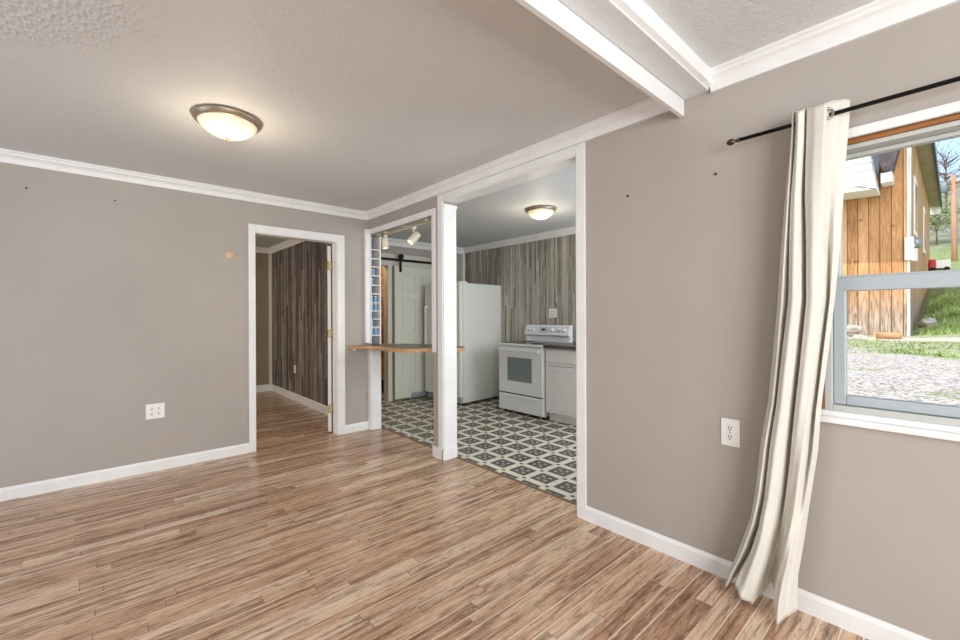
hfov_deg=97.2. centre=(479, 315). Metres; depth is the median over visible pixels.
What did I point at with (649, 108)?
trim
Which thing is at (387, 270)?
trim
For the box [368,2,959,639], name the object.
wall
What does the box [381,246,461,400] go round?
wall
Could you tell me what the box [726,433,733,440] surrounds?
socket
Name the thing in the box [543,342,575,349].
countertop
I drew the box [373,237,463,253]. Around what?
trim
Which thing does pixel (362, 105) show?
ceiling
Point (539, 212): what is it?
ceiling light
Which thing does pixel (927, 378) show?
ground
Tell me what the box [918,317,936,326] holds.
rock
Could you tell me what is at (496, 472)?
trim
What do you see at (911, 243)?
electric meter
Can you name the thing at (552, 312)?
wall outlet
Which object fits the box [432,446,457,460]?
baseboard
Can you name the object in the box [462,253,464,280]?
trim
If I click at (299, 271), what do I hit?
wall
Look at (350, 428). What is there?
baseboard
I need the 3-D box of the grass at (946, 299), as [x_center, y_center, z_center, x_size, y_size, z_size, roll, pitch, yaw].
[11.352,-0.079,9.922,10.187,1.552,3.248,0,0,-31]
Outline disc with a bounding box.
[225,251,234,258]
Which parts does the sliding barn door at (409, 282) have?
door panel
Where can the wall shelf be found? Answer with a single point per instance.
(375, 244)
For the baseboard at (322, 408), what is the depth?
6.07 m
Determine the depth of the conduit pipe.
9.78 m
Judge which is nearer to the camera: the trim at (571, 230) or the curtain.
the curtain
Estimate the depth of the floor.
2.24 m
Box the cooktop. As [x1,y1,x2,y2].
[501,341,564,344]
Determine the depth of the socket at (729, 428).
1.99 m
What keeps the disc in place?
attached to the wall at (110, 309)
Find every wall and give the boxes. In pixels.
[0,162,369,487]
[255,253,268,384]
[272,241,331,405]
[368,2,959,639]
[372,266,383,379]
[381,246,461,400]
[464,234,575,396]
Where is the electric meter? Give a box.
[905,237,921,261]
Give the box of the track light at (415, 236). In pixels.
[381,218,430,248]
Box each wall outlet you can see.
[146,403,164,419]
[549,309,556,317]
[721,418,739,447]
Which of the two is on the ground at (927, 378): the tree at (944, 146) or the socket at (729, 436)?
the tree at (944, 146)
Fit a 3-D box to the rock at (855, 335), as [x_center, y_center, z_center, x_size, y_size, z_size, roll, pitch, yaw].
[8.935,0.516,9.973,0.283,0.167,0.280,0,0,26]
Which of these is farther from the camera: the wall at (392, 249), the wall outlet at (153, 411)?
the wall at (392, 249)
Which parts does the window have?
sill, sash, sash, head casing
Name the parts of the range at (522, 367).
oven handle, cooktop frame, storage drawer, oven door, control plate, control panel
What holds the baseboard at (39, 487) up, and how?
attached to the wall at (110, 309)
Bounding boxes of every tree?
[930,197,959,244]
[936,139,959,212]
[937,146,959,196]
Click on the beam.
(605, 16)
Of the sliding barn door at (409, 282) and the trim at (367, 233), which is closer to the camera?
the trim at (367, 233)
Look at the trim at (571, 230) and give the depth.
6.10 m
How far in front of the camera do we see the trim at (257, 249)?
7.06 m
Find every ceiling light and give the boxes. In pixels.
[191,104,261,140]
[525,205,555,220]
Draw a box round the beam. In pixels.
[559,0,708,99]
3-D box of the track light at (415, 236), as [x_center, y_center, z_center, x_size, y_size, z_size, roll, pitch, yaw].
[-0.741,-0.833,4.364,0.207,0.223,1.260,0,0,-42]
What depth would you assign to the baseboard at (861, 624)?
1.98 m
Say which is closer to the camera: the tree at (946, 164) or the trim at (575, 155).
the trim at (575, 155)
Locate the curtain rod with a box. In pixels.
[726,76,959,145]
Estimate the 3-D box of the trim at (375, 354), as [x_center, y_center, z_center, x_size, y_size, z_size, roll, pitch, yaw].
[-1.150,0.798,4.701,0.112,0.915,0.014,0,0,-42]
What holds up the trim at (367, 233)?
attached to the wall at (682, 270)
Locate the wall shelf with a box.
[368,236,380,343]
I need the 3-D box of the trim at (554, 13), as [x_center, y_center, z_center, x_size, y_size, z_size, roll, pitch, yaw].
[-0.804,-1.098,0.528,4.909,0.188,0.026,0,0,-42]
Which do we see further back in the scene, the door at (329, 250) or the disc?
the door at (329, 250)
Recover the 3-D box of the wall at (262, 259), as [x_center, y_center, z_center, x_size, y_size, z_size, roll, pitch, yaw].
[-4.906,0.044,6.035,3.900,2.450,0.100,0,0,-42]
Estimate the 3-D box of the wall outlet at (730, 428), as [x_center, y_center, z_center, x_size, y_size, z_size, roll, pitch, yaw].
[1.180,0.549,1.998,0.009,0.128,0.080,0,0,-42]
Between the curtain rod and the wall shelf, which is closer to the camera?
the curtain rod
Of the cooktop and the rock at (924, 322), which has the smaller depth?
the cooktop
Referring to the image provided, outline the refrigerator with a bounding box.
[424,281,500,404]
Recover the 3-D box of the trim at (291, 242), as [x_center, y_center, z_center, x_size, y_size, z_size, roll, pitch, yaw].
[-2.480,-1.098,5.947,0.055,0.085,3.264,0,0,-42]
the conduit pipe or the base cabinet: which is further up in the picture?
the conduit pipe
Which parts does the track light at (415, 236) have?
lamp shade, rail, lamp shade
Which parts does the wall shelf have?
panel, panel, panel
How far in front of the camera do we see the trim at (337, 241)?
4.46 m
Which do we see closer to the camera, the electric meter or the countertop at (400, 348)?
the countertop at (400, 348)
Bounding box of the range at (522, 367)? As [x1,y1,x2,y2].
[498,325,572,419]
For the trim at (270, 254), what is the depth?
7.14 m
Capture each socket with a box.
[726,425,733,431]
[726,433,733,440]
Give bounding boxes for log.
[876,332,901,338]
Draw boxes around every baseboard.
[0,443,248,501]
[256,384,270,391]
[271,384,327,414]
[345,421,367,433]
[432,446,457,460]
[583,506,930,639]
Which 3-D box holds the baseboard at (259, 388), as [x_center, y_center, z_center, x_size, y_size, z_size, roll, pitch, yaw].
[-4.927,1.214,5.938,3.730,0.110,0.013,0,0,-42]
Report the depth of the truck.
16.76 m
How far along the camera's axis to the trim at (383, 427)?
4.35 m
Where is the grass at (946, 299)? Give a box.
[847,292,959,357]
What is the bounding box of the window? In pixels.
[820,101,959,441]
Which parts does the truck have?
panel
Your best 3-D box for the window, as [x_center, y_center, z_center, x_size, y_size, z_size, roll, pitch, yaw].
[1.994,-0.156,1.204,0.210,1.171,1.685,0,0,-42]
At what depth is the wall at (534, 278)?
6.04 m
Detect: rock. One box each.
[847,325,862,332]
[851,334,866,338]
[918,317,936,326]
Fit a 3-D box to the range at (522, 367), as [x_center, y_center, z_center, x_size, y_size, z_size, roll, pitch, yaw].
[0.718,0.684,5.504,0.691,1.126,0.745,0,0,-42]
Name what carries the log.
on the ground at (927, 378)
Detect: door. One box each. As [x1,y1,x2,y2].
[324,246,332,431]
[381,254,431,398]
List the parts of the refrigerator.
handle, door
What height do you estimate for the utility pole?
6.201 m
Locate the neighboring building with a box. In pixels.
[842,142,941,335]
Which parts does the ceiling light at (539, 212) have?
lamp shade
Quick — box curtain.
[724,99,849,624]
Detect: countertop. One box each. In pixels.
[349,344,464,352]
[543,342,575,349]
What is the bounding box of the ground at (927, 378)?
[847,183,959,405]
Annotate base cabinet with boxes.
[545,348,575,425]
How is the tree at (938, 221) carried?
on the ground at (927, 378)
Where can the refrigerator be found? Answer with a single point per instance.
(478, 306)
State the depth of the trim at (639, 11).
1.71 m
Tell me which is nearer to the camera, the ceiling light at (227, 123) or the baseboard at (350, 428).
the ceiling light at (227, 123)
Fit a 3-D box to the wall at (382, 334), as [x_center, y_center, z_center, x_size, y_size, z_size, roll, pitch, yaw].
[-1.700,0.061,6.533,1.550,2.390,0.780,0,0,-42]
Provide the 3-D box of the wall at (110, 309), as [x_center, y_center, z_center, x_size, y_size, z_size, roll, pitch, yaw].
[-3.105,0.015,3.128,4.923,2.500,0.110,0,0,-42]
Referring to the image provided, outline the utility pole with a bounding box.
[940,174,959,261]
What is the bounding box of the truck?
[929,259,950,270]
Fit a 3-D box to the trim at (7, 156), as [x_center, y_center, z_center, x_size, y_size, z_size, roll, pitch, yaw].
[-3.059,-1.094,3.062,4.913,0.083,0.055,0,0,-42]
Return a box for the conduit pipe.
[910,147,910,236]
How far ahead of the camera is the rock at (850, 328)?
10.15 m
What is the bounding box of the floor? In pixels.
[0,391,867,639]
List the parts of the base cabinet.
finger rail, drawer, door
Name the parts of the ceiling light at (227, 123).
lamp shade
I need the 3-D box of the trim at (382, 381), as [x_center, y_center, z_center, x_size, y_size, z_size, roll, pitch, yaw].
[-1.872,1.156,6.732,1.450,0.200,0.050,0,0,-42]
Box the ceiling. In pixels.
[0,0,875,247]
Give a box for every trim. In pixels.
[0,148,368,220]
[248,224,344,452]
[255,247,269,253]
[269,239,303,253]
[269,253,271,384]
[363,208,435,429]
[366,98,669,220]
[371,350,380,429]
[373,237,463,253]
[381,253,431,401]
[381,380,383,392]
[383,427,431,447]
[437,142,586,519]
[456,457,576,504]
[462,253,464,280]
[463,226,575,252]
[515,0,683,117]
[612,0,711,89]
[710,0,959,92]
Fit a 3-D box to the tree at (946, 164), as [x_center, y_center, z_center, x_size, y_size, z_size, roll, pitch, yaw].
[48.866,-14.426,44.270,6.326,8.171,6.425,0,0,-42]

